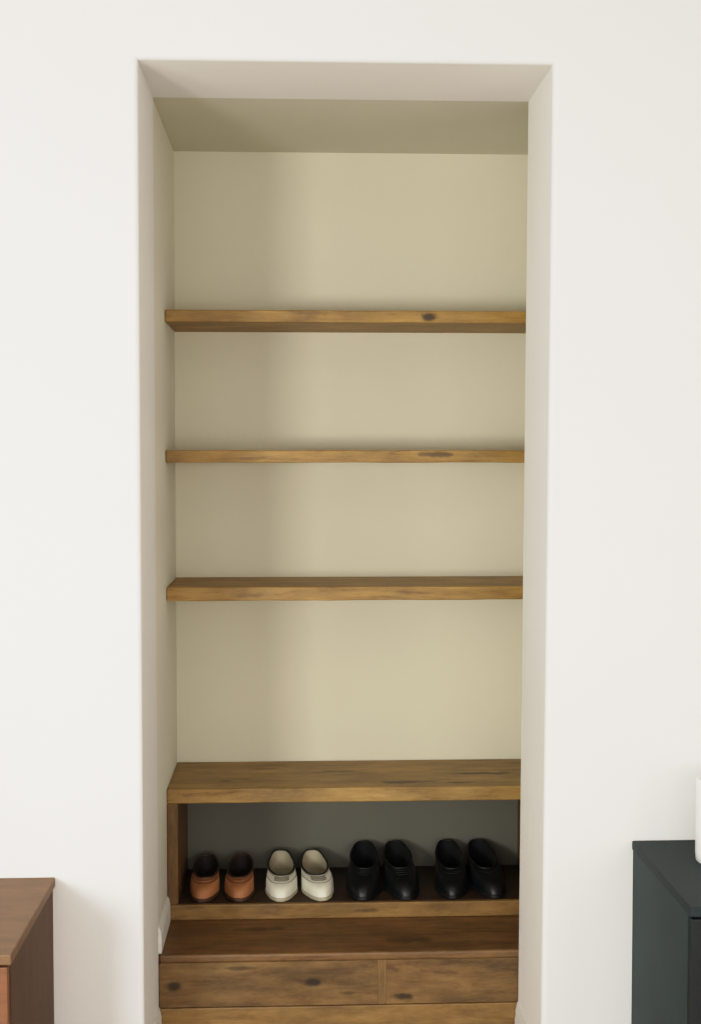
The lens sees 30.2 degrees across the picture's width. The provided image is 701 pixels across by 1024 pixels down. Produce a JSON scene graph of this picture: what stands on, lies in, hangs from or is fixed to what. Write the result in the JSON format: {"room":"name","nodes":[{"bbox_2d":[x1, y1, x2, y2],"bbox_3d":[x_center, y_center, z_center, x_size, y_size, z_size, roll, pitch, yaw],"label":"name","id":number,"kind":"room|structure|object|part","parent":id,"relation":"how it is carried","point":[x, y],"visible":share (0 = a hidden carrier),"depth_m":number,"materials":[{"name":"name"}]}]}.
{"room":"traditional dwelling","nodes":[
{"label":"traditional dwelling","id":0,"kind":"room"},
{"bbox_2d":[153,101,176,973],"bbox_3d":[-0.561,0.142,3.649,0.098,2.596,0.680,0,3,-2],"label":"wall","id":1,"kind":"structure","parent":0,"point":[163,153],"depth_m":3.54,"materials":[{"name":"beige paint"}]},
{"bbox_2d":[155,1008,161,1023],"bbox_3d":[-0.485,1.375,3.214,0.009,0.172,0.304,0,3,-2],"label":"baseboard","id":2,"kind":"structure","parent":1,"relation":"attached to","point":[158,1018],"depth_m":3.33,"materials":[{"name":"paint"}]},
{"bbox_2d":[158,896,169,953],"bbox_3d":[-0.499,1.105,3.486,0.009,0.070,0.235,0,3,-2],"label":"baseboard","id":3,"kind":"structure","parent":1,"relation":"attached to","point":[164,923],"depth_m":3.44,"materials":[{"name":"paint"}]},
{"bbox_2d":[153,97,527,154],"bbox_3d":[0.018,-1.103,3.569,1.058,0.100,0.580,0,3,-2],"label":"ceiling","id":4,"kind":"structure","parent":0,"point":[190,124],"depth_m":3.53,"materials":[{"name":"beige paint"}]},
{"bbox_2d":[0,0,700,1023],"bbox_3d":[-0.183,0.037,3.160,4.500,2.850,0.320,0,3,-2],"label":"wall","id":5,"kind":"structure","parent":0,"point":[611,714],"depth_m":3.01,"materials":[{"name":"paint"}]},
{"bbox_2d":[515,1001,526,1023],"bbox_3d":[0.441,1.373,3.253,0.009,0.172,0.304,0,3,-2],"label":"baseboard","id":6,"kind":"structure","parent":5,"relation":"attached to","point":[519,1017],"depth_m":3.36,"materials":[{"name":"paint"}]},
{"bbox_2d":[174,151,527,762],"bbox_3d":[0.004,0.129,3.963,1.058,2.596,0.100,0,3,-2],"label":"wall","id":7,"kind":"structure","parent":0,"point":[260,680],"depth_m":3.90,"materials":[{"name":"beige paint"}]},
{"bbox_2d":[167,576,522,600],"bbox_3d":[0.013,0.220,3.766,1.056,0.039,0.300,0,3,-2],"label":"shelf","id":8,"kind":"object","parent":7,"relation":"attached to","point":[411,587],"visible":0.96,"depth_m":3.63,"materials":[{"name":"brown wood"}]},
{"bbox_2d":[165,310,525,332],"bbox_3d":[0.013,-0.545,3.733,1.056,0.034,0.300,0,3,-2],"label":"shelf","id":9,"kind":"object","parent":7,"relation":"attached to","point":[321,321],"visible":0.92,"depth_m":3.60,"materials":[{"name":"brown wood"}]},
{"bbox_2d":[166,450,524,462],"bbox_3d":[0.013,-0.160,3.750,1.056,0.035,0.300,0,3,-2],"label":"shelf","id":10,"kind":"object","parent":7,"relation":"attached to","point":[172,456],"visible":0.91,"depth_m":3.60,"materials":[{"name":"brown wood"}]},
{"bbox_3d":[-0.101,1.596,1.268,4.500,0.100,5.600,0,3,-2],"label":"floor","id":11,"kind":"structure","parent":0,"visible":0},
{"bbox_2d":[0,877,54,1023],"bbox_3d":[-1.194,1.169,2.754,1.042,0.623,0.501,0,3,-2],"label":"sideboard","id":12,"kind":"object","parent":11,"relation":"on","point":[26,904],"visible":1,"depth_m":2.80,"materials":[{"name":"brown wood"}]},
{"bbox_3d":[-0.928,1.180,2.559,0.511,0.574,0.019,0,3,-2],"label":"door","id":13,"kind":"part","parent":12,"relation":"part of","materials":[{"name":"brown wood"}]},
{"bbox_2d":[159,915,518,1023],"bbox_3d":[0.019,1.285,3.674,1.054,0.306,0.577,0,3,-2],"label":"drawer cabinet","id":14,"kind":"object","parent":11,"relation":"on","point":[440,969],"depth_m":3.39,"materials":[{"name":"brown wood"}]},
{"bbox_2d":[167,759,520,920],"bbox_3d":[0.013,0.943,3.781,1.056,0.368,0.321,0,3,-2],"label":"shoe rack","id":15,"kind":"object","parent":14,"relation":"on","point":[224,810],"visible":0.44,"depth_m":3.85,"materials":[{"name":"brown wood"}]},
{"bbox_2d":[189,854,219,902],"bbox_3d":[-0.418,1.051,3.740,0.087,0.067,0.240,0,3,-4],"label":"shoe","id":16,"kind":"object","parent":15,"relation":"on","point":[205,880],"visible":1,"depth_m":3.69,"materials":[{"name":"orange leather"}]},
{"bbox_2d":[224,854,254,901],"bbox_3d":[-0.318,1.051,3.744,0.087,0.067,0.240,0,3,0],"label":"shoe","id":17,"kind":"object","parent":15,"relation":"on","point":[239,878],"visible":1,"depth_m":3.70,"materials":[{"name":"orange leather"}]},
{"bbox_2d":[265,849,297,901],"bbox_3d":[-0.201,1.047,3.758,0.093,0.073,0.265,0,3,-5],"label":"shoe","id":18,"kind":"object","parent":15,"relation":"on","point":[281,876],"visible":1,"depth_m":3.71,"materials":[{"name":"white leather"}]},
{"bbox_2d":[300,848,333,900],"bbox_3d":[-0.099,1.047,3.763,0.093,0.073,0.265,0,3,-7],"label":"shoe","id":19,"kind":"object","parent":15,"relation":"on","point":[316,875],"visible":1,"depth_m":3.72,"materials":[{"name":"white leather"}]},
{"bbox_3d":[0.009,0.934,3.938,1.000,0.284,0.008,0,3,-2],"label":"panel","id":20,"kind":"part","parent":15,"relation":"part of","materials":[{"name":"grey paint"}]},
{"bbox_2d":[346,841,381,901],"bbox_3d":[0.038,1.038,3.772,0.102,0.090,0.286,0,3,0],"label":"shoe","id":21,"kind":"object","parent":15,"relation":"on","point":[363,875],"visible":1,"depth_m":3.72,"materials":[{"name":"black leather"}]},
{"bbox_2d":[383,840,419,900],"bbox_3d":[0.143,1.038,3.776,0.102,0.090,0.286,0,3,-4],"label":"shoe","id":22,"kind":"object","parent":15,"relation":"on","point":[400,876],"visible":1,"depth_m":3.72,"materials":[{"name":"black leather"}]},
{"bbox_2d":[434,839,468,899],"bbox_3d":[0.290,1.038,3.787,0.098,0.090,0.286,0,3,-1],"label":"shoe","id":23,"kind":"object","parent":15,"relation":"on","point":[451,878],"visible":1,"depth_m":3.74,"materials":[{"name":"black leather"}]},
{"bbox_2d":[467,839,505,898],"bbox_3d":[0.393,1.038,3.791,0.098,0.090,0.286,0,3,-5],"label":"shoe","id":24,"kind":"object","parent":15,"relation":"on","point":[485,874],"visible":1,"depth_m":3.75,"materials":[{"name":"black leather"}]},
{"bbox_2d":[631,840,700,1023],"bbox_3d":[1.153,1.130,2.860,0.959,0.692,0.485,0,3,-2],"label":"base cabinet","id":25,"kind":"object","parent":11,"relation":"on","point":[666,905],"visible":1,"depth_m":2.84,"materials":[{"name":"grey wood"}]},
{"bbox_3d":[0.923,1.121,2.651,0.472,0.604,0.019,0,3,-2],"label":"door","id":26,"kind":"part","parent":25,"relation":"part of","materials":[{"name":"black wood"}]},
{"bbox_2d":[695,774,700,863],"bbox_3d":[0.844,0.688,2.901,0.144,0.187,0.144,0,3,-2],"label":"vase","id":27,"kind":"object","parent":25,"relation":"on","point":[698,778],"visible":1,"depth_m":2.89,"materials":[{"name":"white ceramic"}]}
]}

